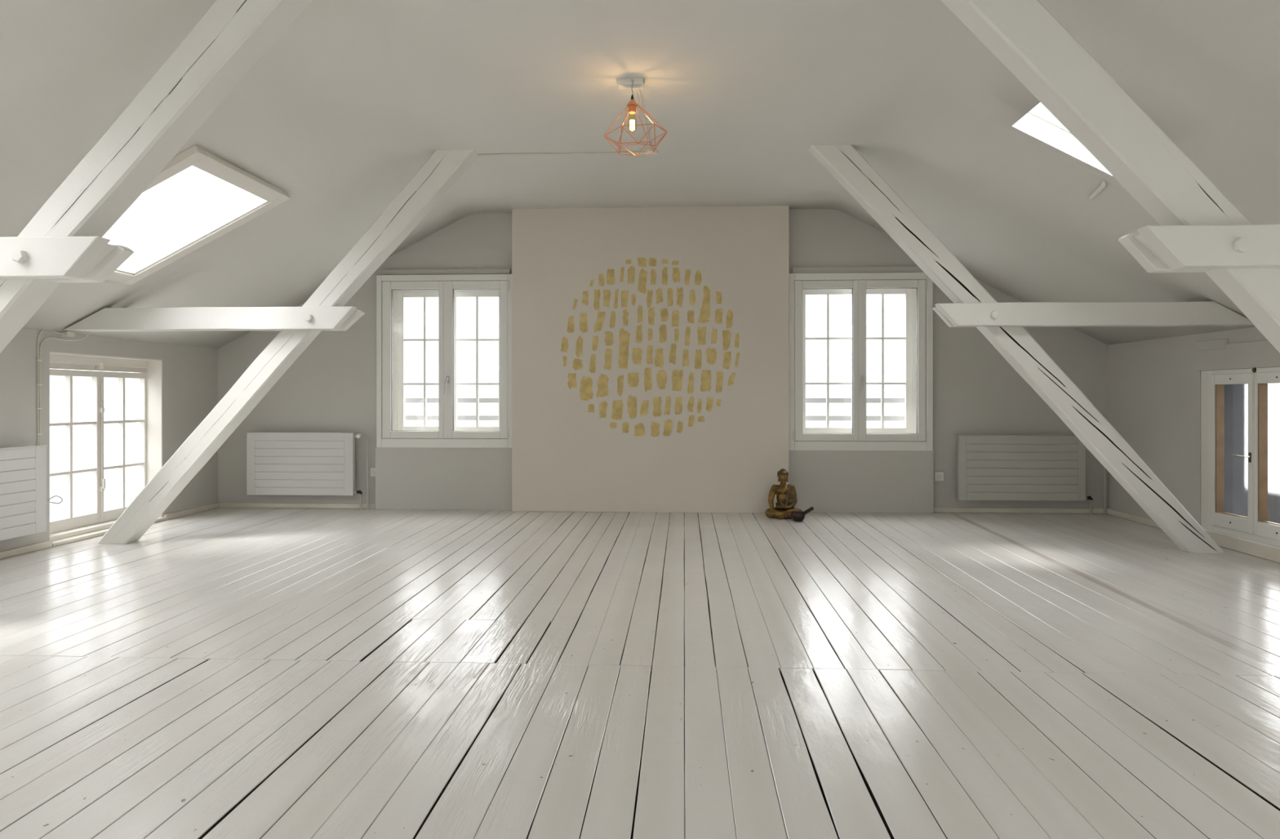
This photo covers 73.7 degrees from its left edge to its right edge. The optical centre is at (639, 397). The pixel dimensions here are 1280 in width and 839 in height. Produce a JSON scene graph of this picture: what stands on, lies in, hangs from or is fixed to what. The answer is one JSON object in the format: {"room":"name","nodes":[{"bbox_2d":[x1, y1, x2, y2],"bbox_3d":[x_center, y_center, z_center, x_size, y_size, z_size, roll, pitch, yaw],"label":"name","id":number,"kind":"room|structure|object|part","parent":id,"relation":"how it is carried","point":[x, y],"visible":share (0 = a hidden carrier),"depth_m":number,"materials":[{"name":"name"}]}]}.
{"room":"exercise studio","nodes":[
{"label":"exercise studio","id":0,"kind":"room"},
{"bbox_2d":[0,328,217,551],"bbox_3d":[-4.011,0.261,2.595,0.240,1.472,10.170,0,0,3],"label":"wall","id":1,"kind":"structure","parent":0,"point":[189,374],"depth_m":6.17,"materials":[{"name":"grey paint"}]},
{"bbox_2d":[0,444,47,541],"bbox_3d":[-3.725,0.555,4.643,0.117,0.528,1.202,0,0,3],"label":"radiator","id":2,"kind":"object","parent":1,"relation":"attached to","point":[23,469],"visible":1,"depth_m":5.05,"materials":[{"name":"white metal"}]},
{"bbox_2d":[0,444,47,449],"bbox_3d":[-3.693,0.295,4.642,0.053,0.008,1.202,0,0,3],"label":"grille","id":3,"kind":"object","parent":2,"relation":"attached to","point":[40,446],"depth_m":5.10,"materials":[{"name":"white metal"}]},
{"bbox_2d":[48,495,62,503],"bbox_3d":[-3.707,0.647,5.411,0.081,0.056,0.026,0,0,-7],"label":"wire loop","id":4,"kind":"object","parent":1,"relation":"attached to","point":[55,495],"visible":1,"depth_m":5.41,"materials":[{"name":"grey metal"}]},
{"bbox_2d":[35,329,90,445],"bbox_3d":[-3.707,-0.022,5.478,0.046,0.839,0.367,0,0,17],"label":"cable","id":5,"kind":"object","parent":1,"relation":"attached to","point":[38,360],"visible":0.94,"depth_m":5.32,"materials":[{"name":"beige paint"}]},
{"bbox_2d":[60,330,75,337],"bbox_3d":[-3.715,-0.414,5.539,0.052,0.033,0.070,0,0,3],"label":"junction box","id":6,"kind":"object","parent":1,"relation":"attached to","point":[68,334],"visible":1,"depth_m":5.52,"materials":[{"name":"beige paint"}]},
{"bbox_2d":[49,351,161,541],"bbox_3d":[-3.822,0.316,6.010,0.205,1.227,1.210,0,0,3],"label":"window","id":7,"kind":"structure","parent":1,"relation":"in","point":[147,373],"depth_m":6.07,"materials":[{"name":"white paint"}]},
{"bbox_3d":[-3.877,0.351,5.786,0.049,1.081,0.556,0,0,3],"label":"sash","id":8,"kind":"part","parent":7,"relation":"part of","materials":[{"name":"white paint"}]},
{"bbox_3d":[-3.805,0.909,6.014,0.100,0.035,1.180,0,0,3],"label":"sill","id":9,"kind":"part","parent":7,"relation":"part of","materials":[{"name":"white paint"}]},
{"bbox_3d":[-3.889,0.316,6.024,0.070,1.227,1.190,0,0,3],"label":"frame","id":10,"kind":"part","parent":7,"relation":"part of","materials":[{"name":"white paint"}]},
{"bbox_3d":[-3.830,0.372,6.074,0.009,0.950,0.010,0,0,3],"label":"espagnolette rod","id":11,"kind":"part","parent":7,"relation":"part of","materials":[{"name":"white paint"}]},
{"bbox_3d":[-3.849,0.351,6.337,0.049,1.081,0.540,0,0,3],"label":"sash","id":12,"kind":"part","parent":7,"relation":"part of","materials":[{"name":"white paint"}]},
{"bbox_2d":[0,502,218,559],"bbox_3d":[-3.957,0.926,2.593,0.190,0.042,9.570,0,0,3],"label":"baseboard","id":13,"kind":"structure","parent":1,"relation":"attached to","point":[46,544],"depth_m":5.61,"materials":[{"name":"beige paint"}]},
{"bbox_2d":[0,507,1279,838],"bbox_3d":[-0.138,0.962,2.445,8.212,0.031,10.070,0,0,3],"label":"floor","id":14,"kind":"structure","parent":0,"point":[219,673],"depth_m":2.88,"materials":[{"name":"white paint"}]},
{"bbox_2d":[0,0,311,353],"bbox_3d":[-2.398,-0.321,3.198,2.499,2.535,0.140,0,0,3],"label":"diagonal brace","id":15,"kind":"object","parent":14,"relation":"on","point":[229,39],"visible":0.84,"depth_m":3.11,"materials":[{"name":"white paint"}]},
{"bbox_2d":[0,235,133,283],"bbox_3d":[-2.867,-0.504,3.173,1.891,0.144,0.229,0,0,3],"label":"beam","id":16,"kind":"structure","parent":15,"relation":"attached to","point":[66,259],"depth_m":3.05,"materials":[{"name":"white paint"}]},
{"bbox_2d":[97,149,479,544],"bbox_3d":[-2.277,-0.321,5.535,2.495,2.535,0.140,0,0,3],"label":"diagonal brace","id":17,"kind":"object","parent":14,"relation":"on","point":[442,169],"visible":0.95,"depth_m":5.48,"materials":[{"name":"white paint"}]},
{"bbox_2d":[64,306,364,332],"bbox_3d":[-2.747,-0.505,5.510,1.891,0.144,0.229,0,0,3],"label":"beam","id":18,"kind":"structure","parent":17,"relation":"attached to","point":[322,317],"depth_m":5.42,"materials":[{"name":"white paint"}]},
{"bbox_2d":[764,468,802,519],"bbox_3d":[1.124,0.756,6.729,0.278,0.383,0.209,0,0,-20],"label":"seated statue","id":19,"kind":"object","parent":14,"relation":"on","point":[786,495],"visible":0.96,"depth_m":6.74,"materials":[{"name":"brown metal"}]},
{"bbox_2d":[791,511,804,521],"bbox_3d":[1.213,0.912,6.551,0.105,0.070,0.105,0,0,3],"label":"bowl","id":20,"kind":"object","parent":14,"relation":"on","point":[797,516],"visible":1,"depth_m":6.51,"materials":[{"name":"brown metal"}]},
{"bbox_2d":[802,506,813,514],"bbox_3d":[1.265,0.884,6.551,0.139,0.097,0.026,0,0,5],"label":"mallet","id":21,"kind":"object","parent":20,"relation":"in","point":[811,508],"visible":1,"depth_m":6.54,"materials":[{"name":"black wood"}]},
{"bbox_2d":[808,144,1225,553],"bbox_3d":[2.308,-0.321,5.308,2.514,2.535,0.120,0,0,3],"label":"diagonal brace","id":22,"kind":"object","parent":14,"relation":"on","point":[844,162],"visible":0.95,"depth_m":5.26,"materials":[{"name":"white paint"}]},
{"bbox_2d":[932,301,1253,327],"bbox_3d":[2.759,-0.508,5.235,1.886,0.145,0.229,0,0,3],"label":"beam","id":23,"kind":"structure","parent":22,"relation":"attached to","point":[1025,314],"depth_m":5.15,"materials":[{"name":"white paint"}]},
{"bbox_2d":[941,0,1279,352],"bbox_3d":[2.187,-0.321,2.951,2.511,2.535,0.120,0,0,3],"label":"diagonal brace","id":24,"kind":"object","parent":14,"relation":"on","point":[1024,36],"visible":0.87,"depth_m":2.93,"materials":[{"name":"white paint"}]},
{"bbox_2d":[1117,224,1279,272],"bbox_3d":[2.637,-0.508,2.888,1.886,0.144,0.229,0,0,3],"label":"beam","id":25,"kind":"structure","parent":24,"relation":"attached to","point":[1157,248],"depth_m":2.84,"materials":[{"name":"white paint"}]},
{"bbox_2d":[0,0,1279,348],"bbox_3d":[-0.157,-1.033,2.396,7.594,1.240,9.770,0,0,3],"label":"ceiling","id":26,"kind":"structure","parent":0,"point":[340,113],"depth_m":4.36,"materials":[{"name":"paint"}]},
{"bbox_2d":[106,145,290,284],"bbox_3d":[-2.670,-0.994,4.744,1.024,0.596,0.990,0,0,3],"label":"window frame","id":27,"kind":"structure","parent":26,"relation":"attached to","point":[260,196],"depth_m":5.14,"materials":[{"name":"white paint"}]},
{"bbox_3d":[-2.693,-1.019,4.745,0.903,0.546,0.820,0,0,3],"label":"sash","id":28,"kind":"part","parent":27,"relation":"part of","materials":[{"name":"white paint"}]},
{"bbox_2d":[477,151,645,155],"bbox_3d":[-0.502,-1.567,5.480,1.092,0.011,0.028,0,0,3],"label":"cable","id":29,"kind":"object","parent":26,"relation":"attached to","point":[633,152],"visible":0.94,"depth_m":5.48,"materials":[{"name":"beige paint"}]},
{"bbox_2d":[604,77,666,155],"bbox_3d":[-0.021,-1.391,4.191,0.310,0.366,0.292,0,0,3],"label":"pendant lamp","id":30,"kind":"object","parent":26,"relation":"hanging from","point":[632,83],"visible":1,"depth_m":4.19,"materials":[{"name":"orange metal"}]},
{"bbox_2d":[628,104,635,114],"bbox_3d":[-0.038,-1.417,4.191,0.037,0.037,0.037,0,0,3],"label":"bulb socket","id":31,"kind":"object","parent":30,"relation":"attached to","point":[632,110],"depth_m":4.18,"materials":[{"name":"orange metal"}]},
{"bbox_3d":[-0.021,-1.328,4.191,0.310,0.240,0.292,0,0,3],"label":"lamp shade","id":32,"kind":"part","parent":30,"relation":"part of","materials":[{"name":"orange metal"}]},
{"bbox_2d":[636,88,651,151],"bbox_3d":[0.028,-1.569,4.840,0.016,0.014,1.130,0,0,4],"label":"conduit","id":33,"kind":"object","parent":26,"relation":"attached to","point":[638,90],"visible":0.65,"depth_m":4.75,"materials":[{"name":"paint"}]},
{"bbox_2d":[645,149,658,156],"bbox_3d":[0.076,-1.558,5.443,0.084,0.029,0.084,0,0,3],"label":"ceiling box","id":34,"kind":"object","parent":26,"relation":"attached to","point":[655,153],"visible":0.91,"depth_m":5.42,"materials":[{"name":"white plastic"}]},
{"bbox_2d":[1011,102,1112,199],"bbox_3d":[2.213,-1.280,4.229,0.718,0.463,0.774,0,0,3],"label":"window","id":35,"kind":"structure","parent":26,"relation":"attached to","point":[1038,123],"depth_m":4.30,"materials":[{"name":"glass"}]},
{"bbox_3d":[2.224,-1.321,4.086,0.682,0.381,0.490,0,0,3],"label":"sash","id":36,"kind":"part","parent":35,"relation":"part of","materials":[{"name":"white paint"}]},
{"bbox_3d":[2.402,-1.087,4.484,0.022,0.048,0.248,0,0,13],"label":"vent handle","id":37,"kind":"part","parent":35,"relation":"part of","materials":[{"name":"white paint"}]},
{"bbox_2d":[183,188,1107,513],"bbox_3d":[0.097,-0.403,7.305,8.080,2.800,0.260,0,0,3],"label":"wall","id":38,"kind":"structure","parent":0,"point":[331,387],"depth_m":7.11,"materials":[{"name":"grey paint"}]},
{"bbox_2d":[218,502,375,508],"bbox_3d":[-2.943,0.926,7.324,1.405,0.042,0.035,0,0,3],"label":"baseboard","id":39,"kind":"structure","parent":38,"relation":"attached to","point":[276,505],"depth_m":7.31,"materials":[{"name":"beige paint"}]},
{"bbox_2d":[245,432,368,510],"bbox_3d":[-2.829,0.621,7.265,1.054,0.653,0.118,0,0,3],"label":"radiator","id":40,"kind":"object","parent":38,"relation":"attached to","point":[278,464],"visible":1,"depth_m":7.21,"materials":[{"name":"white metal"}]},
{"bbox_2d":[245,432,355,433],"bbox_3d":[-2.876,0.298,7.236,0.932,0.008,0.053,0,0,3],"label":"grille","id":41,"kind":"object","parent":40,"relation":"attached to","point":[246,433],"depth_m":7.21,"materials":[{"name":"white metal"}]},
{"bbox_3d":[-2.371,0.325,7.205,0.042,0.041,0.047,0,0,3],"label":"valve knob","id":42,"kind":"part","parent":40,"relation":"part of","materials":[{"name":"white plastic"}]},
{"bbox_2d":[370,467,375,476],"bbox_3d":[-2.260,0.635,7.278,0.077,0.077,0.017,0,0,3],"label":"wall socket","id":43,"kind":"object","parent":38,"relation":"attached to","point":[372,469],"visible":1,"depth_m":7.27,"materials":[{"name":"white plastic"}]},
{"bbox_2d":[375,447,511,510],"bbox_3d":[-1.652,0.682,7.241,1.183,0.530,0.068,0,0,3],"label":"wall panel","id":44,"kind":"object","parent":38,"relation":"attached to","point":[406,478],"depth_m":7.21,"materials":[{"name":"grey paint"}]},
{"bbox_2d":[376,274,511,448],"bbox_3d":[-1.653,-0.272,7.437,1.394,1.537,0.577,0,0,3],"label":"window","id":45,"kind":"structure","parent":38,"relation":"in","point":[392,291],"depth_m":7.22,"materials":[{"name":"white paint"}]},
{"bbox_3d":[-1.924,-0.321,7.245,0.521,1.331,0.057,0,0,3],"label":"sash","id":46,"kind":"part","parent":45,"relation":"part of","materials":[{"name":"white paint"}]},
{"bbox_3d":[-1.877,-0.308,7.452,0.477,1.226,0.040,0,0,3],"label":"sash","id":47,"kind":"part","parent":45,"relation":"part of","materials":[{"name":"white paint"}]},
{"bbox_3d":[-1.636,-0.324,7.454,1.115,1.365,0.050,0,0,3],"label":"frame","id":48,"kind":"part","parent":45,"relation":"part of","materials":[{"name":"white paint"}]},
{"bbox_3d":[-1.628,-0.097,7.170,0.030,0.139,0.047,0,0,3],"label":"lever","id":49,"kind":"part","parent":45,"relation":"part of","materials":[{"name":"silver metal"}]},
{"bbox_3d":[-1.644,0.227,7.620,1.394,0.540,0.210,0,0,3],"label":"window guard rail","id":50,"kind":"part","parent":45,"relation":"part of","materials":[{"name":"white metal"}]},
{"bbox_3d":[-1.639,0.025,7.707,1.370,0.044,0.025,0,0,3],"label":"rail","id":51,"kind":"part","parent":45,"relation":"part of","materials":[{"name":"grey"}]},
{"bbox_3d":[-1.639,0.182,7.707,1.370,0.044,0.025,0,0,3],"label":"rail","id":52,"kind":"part","parent":45,"relation":"part of","materials":[{"name":"grey"}]},
{"bbox_3d":[-1.384,-0.321,7.218,0.548,1.331,0.057,0,0,3],"label":"sash","id":53,"kind":"part","parent":45,"relation":"part of","materials":[{"name":"white paint"}]},
{"bbox_3d":[-1.411,-0.308,7.428,0.480,1.226,0.040,0,0,3],"label":"sash","id":54,"kind":"part","parent":45,"relation":"part of","materials":[{"name":"white paint"}]},
{"bbox_2d":[382,268,510,275],"bbox_3d":[-1.643,-1.068,7.252,1.090,0.040,0.045,0,0,3],"label":"trim","id":55,"kind":"structure","parent":38,"relation":"attached to","point":[503,271],"depth_m":7.23,"materials":[{"name":"grey paint"}]},
{"bbox_2d":[791,266,924,273],"bbox_3d":[1.817,-1.058,7.073,1.100,0.050,0.045,0,0,3],"label":"trim","id":56,"kind":"structure","parent":38,"relation":"attached to","point":[891,268],"depth_m":7.05,"materials":[{"name":"grey paint"}]},
{"bbox_2d":[789,272,933,450],"bbox_3d":[1.857,-0.266,7.255,1.384,1.525,0.577,0,0,3],"label":"window","id":57,"kind":"structure","parent":38,"relation":"in","point":[917,434],"depth_m":7.04,"materials":[{"name":"white paint"}]},
{"bbox_3d":[1.539,-0.306,7.066,0.518,1.326,0.057,0,0,3],"label":"sash","id":58,"kind":"part","parent":57,"relation":"part of","materials":[{"name":"white paint"}]},
{"bbox_3d":[1.607,-0.307,7.272,0.501,1.232,0.040,0,0,3],"label":"sash","id":59,"kind":"part","parent":57,"relation":"part of","materials":[{"name":"white paint"}]},
{"bbox_3d":[1.866,0.227,7.439,1.384,0.540,0.210,0,0,3],"label":"window guard rail","id":60,"kind":"part","parent":57,"relation":"part of","materials":[{"name":"white metal"}]},
{"bbox_3d":[1.871,0.025,7.526,1.360,0.044,0.025,0,0,3],"label":"rail","id":61,"kind":"part","parent":57,"relation":"part of","materials":[{"name":"grey"}]},
{"bbox_3d":[1.871,0.182,7.526,1.360,0.044,0.025,0,0,3],"label":"rail","id":62,"kind":"part","parent":57,"relation":"part of","materials":[{"name":"grey"}]},
{"bbox_3d":[1.825,-0.097,6.992,0.030,0.139,0.047,0,0,3],"label":"lever","id":63,"kind":"part","parent":57,"relation":"part of","materials":[{"name":"silver metal"}]},
{"bbox_3d":[2.067,-0.307,7.248,0.476,1.232,0.040,0,0,3],"label":"sash","id":64,"kind":"part","parent":57,"relation":"part of","materials":[{"name":"white paint"}]},
{"bbox_3d":[2.074,-0.306,7.039,0.542,1.326,0.057,0,0,3],"label":"sash","id":65,"kind":"part","parent":57,"relation":"part of","materials":[{"name":"white paint"}]},
{"bbox_3d":[1.824,-0.309,7.276,1.106,1.360,0.050,0,0,3],"label":"frame","id":66,"kind":"part","parent":57,"relation":"part of","materials":[{"name":"white paint"}]},
{"bbox_2d":[789,449,933,513],"bbox_3d":[1.815,0.690,7.056,1.182,0.515,0.080,0,0,3],"label":"wall panel","id":67,"kind":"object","parent":38,"relation":"attached to","point":[875,482],"depth_m":7.01,"materials":[{"name":"grey paint"}]},
{"bbox_2d":[934,471,943,481],"bbox_3d":[2.465,0.650,7.034,0.077,0.077,0.017,0,0,3],"label":"wall socket","id":68,"kind":"object","parent":38,"relation":"attached to","point":[939,476],"visible":1,"depth_m":7.03,"materials":[{"name":"white plastic"}]},
{"bbox_2d":[933,506,1103,513],"bbox_3d":[3.116,0.926,7.011,1.420,0.042,0.035,0,0,3],"label":"baseboard","id":69,"kind":"structure","parent":38,"relation":"attached to","point":[936,509],"depth_m":7.00,"materials":[{"name":"beige paint"}]},
{"bbox_2d":[955,435,1106,515],"bbox_3d":[3.179,0.626,6.955,1.220,0.642,0.117,0,0,3],"label":"radiator","id":70,"kind":"object","parent":38,"relation":"attached to","point":[1033,468],"visible":0.9,"depth_m":6.91,"materials":[{"name":"white metal"}]},
{"bbox_2d":[955,435,1075,436],"bbox_3d":[3.092,0.309,6.927,1.017,0.008,0.053,0,0,3],"label":"grille","id":71,"kind":"object","parent":70,"relation":"attached to","point":[956,435],"depth_m":6.91,"materials":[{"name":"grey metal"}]},
{"bbox_3d":[3.092,0.571,6.927,1.005,0.524,0.045,0,0,3],"label":"panel","id":72,"kind":"part","parent":70,"relation":"part of","materials":[{"name":"white metal"}]},
{"bbox_2d":[511,205,789,513],"bbox_3d":[0.080,-0.318,7.115,2.290,2.530,0.140,0,0,3],"label":"wall","id":73,"kind":"structure","parent":0,"point":[566,457],"depth_m":7.04,"materials":[{"name":"beige paint"}]},
{"bbox_2d":[560,257,739,437],"bbox_3d":[0.080,-0.418,7.045,1.478,1.488,0.003,0,0,3],"label":"wall mural","id":74,"kind":"object","parent":73,"relation":"attached to","point":[586,383],"visible":1,"depth_m":7.04,"materials":[{"name":"gold metal"}]},
{"bbox_2d":[1107,326,1276,521],"bbox_3d":[3.698,0.257,2.197,0.240,1.480,10.170,0,0,3],"label":"wall","id":75,"kind":"structure","parent":0,"point":[1153,384],"depth_m":6.19,"materials":[{"name":"grey paint"}]},
{"bbox_2d":[1106,507,1279,563],"bbox_3d":[3.558,0.909,2.204,0.080,0.075,9.570,0,0,3],"label":"baseboard","id":76,"kind":"structure","parent":75,"relation":"attached to","point":[1264,552],"depth_m":5.29,"materials":[{"name":"beige paint"}]},
{"bbox_2d":[1196,338,1279,525],"bbox_3d":[3.695,0.260,4.581,0.016,1.275,2.332,0,0,3],"label":"trim","id":77,"kind":"structure","parent":75,"relation":"attached to","point":[1214,354],"depth_m":5.44,"materials":[{"name":"grey paint"}]},
{"bbox_2d":[1200,366,1279,549],"bbox_3d":[3.741,0.350,5.164,0.181,1.069,1.100,0,0,3],"label":"window","id":78,"kind":"structure","parent":75,"relation":"in","point":[1240,408],"depth_m":5.33,"materials":[{"name":"white paint"},{"name":"clear glass"},{"name":"brown raw wood"}]},
{"bbox_3d":[3.751,0.339,5.374,0.062,0.980,0.409,0,0,3],"label":"sash","id":79,"kind":"part","parent":78,"relation":"part of","materials":[{"name":"white paint"}]},
{"bbox_3d":[3.779,0.330,5.376,0.001,0.838,0.335,0,0,3],"label":"pane","id":80,"kind":"part","parent":78,"relation":"part of","materials":[{"name":"clear glass"}]},
{"bbox_3d":[3.666,0.355,5.220,0.035,0.016,0.119,0,0,-10],"label":"lever","id":81,"kind":"part","parent":78,"relation":"part of","materials":[{"name":"silver metal"}]},
{"bbox_3d":[3.759,0.874,5.163,0.145,0.023,1.100,0,0,3],"label":"sill","id":82,"kind":"part","parent":78,"relation":"part of","materials":[{"name":"white paint"}]},
{"bbox_3d":[3.695,0.362,5.169,0.010,0.060,0.016,0,0,3],"label":"handle","id":83,"kind":"part","parent":78,"relation":"part of","materials":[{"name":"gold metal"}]},
{"bbox_3d":[3.729,0.339,4.949,0.062,0.980,0.430,0,0,3],"label":"sash","id":84,"kind":"part","parent":78,"relation":"part of","materials":[{"name":"white paint"}]},
{"bbox_3d":[3.757,0.330,4.953,0.001,0.838,0.358,0,0,3],"label":"pane","id":85,"kind":"part","parent":78,"relation":"part of","materials":[{"name":"clear glass"}]}
]}

